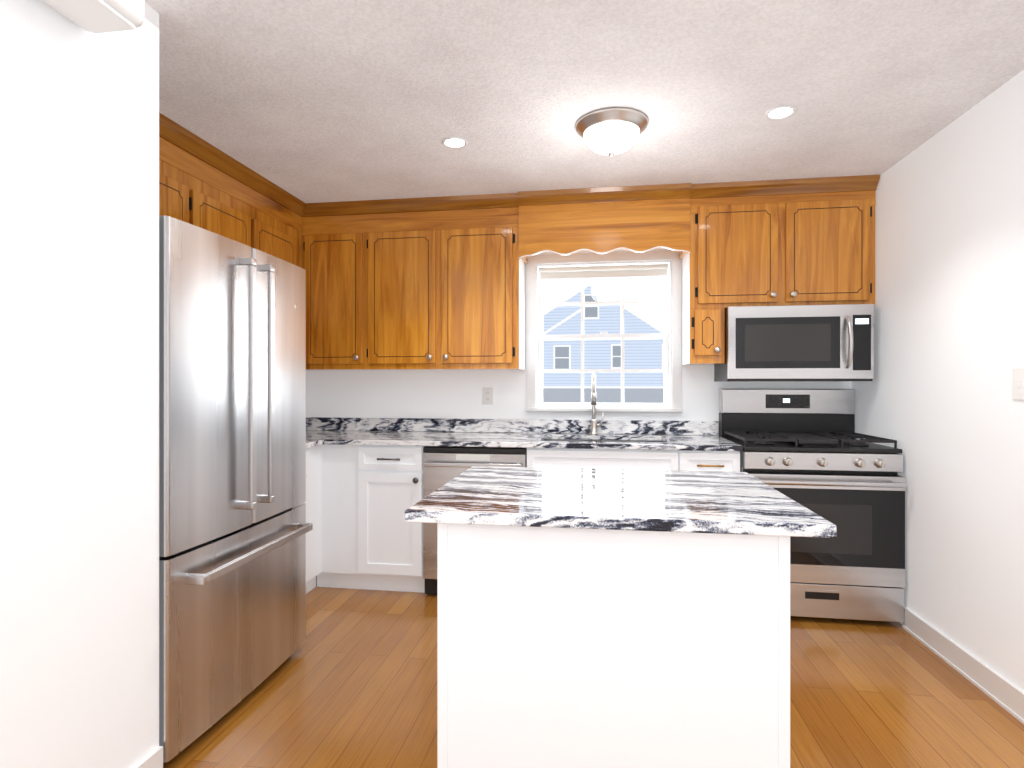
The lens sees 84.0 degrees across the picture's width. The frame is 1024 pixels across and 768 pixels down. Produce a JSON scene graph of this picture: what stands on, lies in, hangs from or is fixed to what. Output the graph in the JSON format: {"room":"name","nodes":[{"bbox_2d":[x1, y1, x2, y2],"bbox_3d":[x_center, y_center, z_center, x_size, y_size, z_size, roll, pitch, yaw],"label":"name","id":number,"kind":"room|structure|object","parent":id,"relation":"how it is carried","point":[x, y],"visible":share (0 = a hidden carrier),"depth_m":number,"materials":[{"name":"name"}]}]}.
{"room":"kitchen","nodes":[
{"label":"kitchen","id":0,"kind":"room"},
{"bbox_2d":[0,0,158,767],"bbox_3d":[-1.767,0.040,0.423,0.880,2.420,2.915,0,0,9],"label":"wall","id":1,"kind":"structure","parent":0,"point":[79,397],"depth_m":1.52,"materials":[{"name":"white paint"}]},
{"bbox_2d":[42,0,144,33],"bbox_3d":[-1.126,-1.044,1.083,0.188,0.232,0.910,0,0,9],"label":"mini-split air conditioner","id":2,"kind":"object","parent":1,"relation":"attached to","point":[99,16],"visible":1,"depth_m":1.44,"materials":[{"name":"white plastic"}]},
{"bbox_2d":[133,746,162,767],"bbox_3d":[-1.325,1.198,0.357,0.014,0.105,2.915,0,0,9],"label":"baseboard","id":3,"kind":"structure","parent":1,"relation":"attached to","point":[153,759],"depth_m":1.76,"materials":[{"name":"white wood"}]},
{"bbox_2d":[306,248,850,435],"bbox_3d":[0.242,0.040,3.917,4.220,2.420,0.160,0,0,9],"label":"wall","id":4,"kind":"structure","parent":0,"point":[457,394],"depth_m":3.93,"materials":[{"name":"white paint"}]},
{"bbox_2d":[302,201,365,370],"bbox_3d":[-1.141,-0.632,3.867,0.444,1.074,0.344,0,0,9],"label":"upper cabinet","id":5,"kind":"object","parent":4,"relation":"attached to","point":[333,233],"depth_m":3.69,"materials":[{"name":"brown wood"}]},
{"bbox_2d":[366,193,524,370],"bbox_3d":[-0.428,-0.632,3.760,0.998,1.074,0.344,0,0,9],"label":"upper cabinet","id":6,"kind":"object","parent":4,"relation":"attached to","point":[430,283],"depth_m":3.59,"materials":[{"name":"brown wood"}]},
{"bbox_2d":[517,183,691,263],"bbox_3d":[0.566,-0.971,3.570,1.023,0.397,0.380,0,0,9],"label":"wood valance","id":7,"kind":"object","parent":6,"relation":"attached to","point":[636,219],"visible":0.98,"depth_m":3.43,"materials":[{"name":"brown wood"}]},
{"bbox_2d":[483,388,492,404],"bbox_3d":[-0.167,0.083,3.892,0.072,0.116,0.006,0,0,9],"label":"electrical outlet plate","id":8,"kind":"object","parent":4,"relation":"attached to","point":[487,396],"visible":1,"depth_m":3.89,"materials":[{"name":"white plastic"}]},
{"bbox_2d":[306,417,718,434],"bbox_3d":[-0.167,0.283,3.881,3.018,0.091,0.030,0,0,8],"label":"backsplash","id":9,"kind":"structure","parent":4,"relation":"attached to","point":[663,427],"depth_m":3.81,"materials":[{"name":"stone"}]},
{"bbox_2d":[525,250,681,415],"bbox_3d":[0.606,-0.330,3.833,1.021,1.080,0.200,0,0,9],"label":"window","id":10,"kind":"structure","parent":4,"relation":"in","point":[544,267],"depth_m":3.82,"materials":[{"name":"white wood"}]},
{"bbox_2d":[682,175,879,364],"bbox_3d":[1.580,-0.645,3.440,1.020,1.047,0.385,0,0,9],"label":"upper cabinet","id":11,"kind":"object","parent":4,"relation":"attached to","point":[800,241],"visible":1,"depth_m":3.30,"materials":[{"name":"brown wood"}]},
{"bbox_2d":[714,304,873,381],"bbox_3d":[1.656,-0.232,3.389,0.778,0.431,0.455,0,0,9],"label":"microwave","id":12,"kind":"object","parent":11,"relation":"attached to","point":[804,343],"visible":1,"depth_m":3.22,"materials":[{"name":"silver metal"}]},
{"bbox_2d":[145,0,1023,202],"bbox_3d":[-0.149,-1.220,1.301,4.220,0.100,5.530,0,0,9],"label":"ceiling","id":13,"kind":"structure","parent":0,"point":[313,101],"depth_m":2.22,"materials":[{"name":"white paint"}]},
{"bbox_2d":[442,137,467,147],"bbox_3d":[-0.276,-1.166,2.751,0.124,0.006,0.124,0,0,9],"label":"recessed light","id":14,"kind":"object","parent":13,"relation":"in","point":[453,142],"visible":1,"depth_m":2.75,"materials":[{"name":"white plastic"}]},
{"bbox_2d":[575,107,647,156],"bbox_3d":[0.448,-1.096,2.562,0.324,0.146,0.324,0,0,9],"label":"lamp","id":15,"kind":"object","parent":13,"relation":"attached to","point":[610,132],"visible":1,"depth_m":2.48,"materials":[{"name":"white glass"}]},
{"bbox_2d":[765,105,795,119],"bbox_3d":[1.154,-1.166,2.446,0.124,0.006,0.124,0,0,9],"label":"recessed light","id":16,"kind":"object","parent":13,"relation":"in","point":[780,112],"visible":1,"depth_m":2.44,"materials":[{"name":"white plastic"}]},
{"bbox_2d":[163,576,1023,767],"bbox_3d":[-0.149,1.300,1.301,4.220,0.100,5.530,0,0,9],"label":"floor","id":17,"kind":"structure","parent":0,"point":[350,681],"depth_m":2.23,"materials":[{"name":"brown wood"}]},
{"bbox_2d":[159,216,312,762],"bbox_3d":[-1.415,0.351,2.300,0.920,1.798,0.878,0,0,9],"label":"fridge","id":18,"kind":"object","parent":17,"relation":"on","point":[234,527],"visible":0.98,"depth_m":2.08,"materials":[{"name":"silver metal"}]},
{"bbox_2d":[303,447,314,593],"bbox_3d":[-1.502,0.806,3.048,0.624,0.888,0.495,0,0,9],"label":"base cabinet","id":19,"kind":"object","parent":17,"relation":"on","point":[313,502],"depth_m":3.30,"materials":[{"name":"white paint"}]},
{"bbox_2d":[306,438,325,447],"bbox_3d":[-1.481,0.345,3.114,0.647,0.030,0.630,0,0,8],"label":"countertop","id":20,"kind":"structure","parent":19,"relation":"on","point":[314,438],"depth_m":3.32,"materials":[{"name":"stone"}]},
{"bbox_2d":[315,445,321,586],"bbox_3d":[-1.411,0.806,3.654,0.624,0.888,0.846,0,0,9],"label":"base cabinet","id":21,"kind":"object","parent":17,"relation":"on","point":[318,449],"depth_m":3.39,"materials":[{"name":"white paint"}]},
{"bbox_2d":[317,444,368,589],"bbox_3d":[-0.957,0.806,3.698,0.297,0.888,0.624,0,0,9],"label":"base cabinet","id":22,"kind":"object","parent":17,"relation":"on","point":[345,468],"depth_m":3.41,"materials":[{"name":"white paint"}]},
{"bbox_2d":[369,445,424,592],"bbox_3d":[-0.672,0.806,3.655,0.393,0.888,0.624,0,0,9],"label":"base cabinet","id":23,"kind":"object","parent":17,"relation":"on","point":[372,539],"depth_m":3.35,"materials":[{"name":"white paint"}]},
{"bbox_2d":[306,430,742,450],"bbox_3d":[-0.213,0.345,3.572,3.018,0.030,0.653,0,0,8],"label":"countertop","id":24,"kind":"structure","parent":23,"relation":"on","point":[333,437],"depth_m":3.38,"materials":[{"name":"stone"}]},
{"bbox_2d":[590,374,603,434],"bbox_3d":[0.541,0.131,3.625,0.093,0.396,0.214,0,0,9],"label":"faucet","id":25,"kind":"object","parent":24,"relation":"on","point":[594,424],"visible":1,"depth_m":3.69,"materials":[{"name":"silver metal"}]},
{"bbox_2d":[544,439,663,442],"bbox_3d":[0.552,0.461,3.456,0.764,0.199,0.424,0,0,9],"label":"sink","id":26,"kind":"object","parent":24,"relation":"in","point":[602,440],"depth_m":3.66,"materials":[{"name":"silver metal"}]},
{"bbox_2d":[423,446,526,594],"bbox_3d":[-0.180,0.808,3.549,0.607,0.884,0.649,0,0,9],"label":"dishwasher","id":27,"kind":"object","parent":17,"relation":"on","point":[443,465],"visible":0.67,"depth_m":3.29,"materials":[{"name":"silver metal"}]},
{"bbox_2d":[405,466,836,767],"bbox_3d":[0.288,0.784,1.744,1.015,0.932,0.785,0,0,9],"label":"kitchen island","id":28,"kind":"object","parent":17,"relation":"on","point":[606,618],"visible":1,"depth_m":1.40,"materials":[{"name":"wood"}]},
{"bbox_2d":[653,450,739,471],"bbox_3d":[1.085,0.806,3.393,0.384,0.888,0.624,0,0,9],"label":"base cabinet","id":29,"kind":"object","parent":17,"relation":"on","point":[675,460],"depth_m":3.09,"materials":[{"name":"white paint"}]},
{"bbox_2d":[719,389,907,622],"bbox_3d":[1.664,0.640,3.250,0.778,1.220,0.727,0,0,9],"label":"range","id":30,"kind":"object","parent":17,"relation":"on","point":[806,448],"visible":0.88,"depth_m":2.96,"materials":[{"name":"silver metal"}]},
{"bbox_2d":[851,70,1023,691],"bbox_3d":[1.814,0.040,1.008,0.150,2.420,5.130,0,0,9],"label":"wall","id":31,"kind":"structure","parent":0,"point":[933,397],"depth_m":2.48,"materials":[{"name":"white paint"}]},
{"bbox_2d":[902,607,1023,723],"bbox_3d":[1.683,1.198,0.704,0.020,0.105,4.490,0,0,9],"label":"baseboard","id":32,"kind":"structure","parent":31,"relation":"attached to","point":[1003,692],"depth_m":2.41,"materials":[{"name":"white wood"}]},
{"bbox_2d":[1012,368,1023,399],"bbox_3d":[1.899,0.000,2.130,0.009,0.120,0.075,0,0,9],"label":"switch plate","id":33,"kind":"object","parent":31,"relation":"attached to","point":[1017,383],"visible":1,"depth_m":2.13,"materials":[{"name":"white plastic"}]},
{"bbox_3d":[-2.112,0.040,1.595,0.150,2.420,5.130,0,0,8],"label":"wall","id":34,"kind":"structure","parent":0,"visible":0},
{"bbox_2d":[159,112,210,230],"bbox_3d":[-1.718,-0.877,2.546,0.344,0.584,0.593,0,0,9],"label":"upper cabinet","id":35,"kind":"object","parent":34,"relation":"attached to","point":[203,184],"depth_m":2.65,"materials":[{"name":"brown wood"}]},
{"bbox_2d":[211,145,298,266],"bbox_3d":[-1.612,-0.632,3.254,0.344,1.074,0.839,0,0,9],"label":"upper cabinet","id":36,"kind":"object","parent":34,"relation":"attached to","point":[247,209],"depth_m":3.19,"materials":[{"name":"brown wood"}]},
{"bbox_2d":[299,200,320,370],"bbox_3d":[-1.519,-0.632,3.881,0.344,1.074,0.428,0,0,9],"label":"upper cabinet","id":37,"kind":"object","parent":34,"relation":"attached to","point":[301,206],"depth_m":3.72,"materials":[{"name":"brown wood"}]},
{"label":"outside","id":38,"kind":"structure","parent":0,"visible":0},
{"bbox_2d":[543,279,667,407],"bbox_3d":[1.787,0.998,11.957,18.000,6.361,0.420,0,0,9],"label":"house","id":39,"kind":"structure","parent":38,"point":[648,356],"depth_m":11.84,"materials":[{"name":"blue"}]}
]}

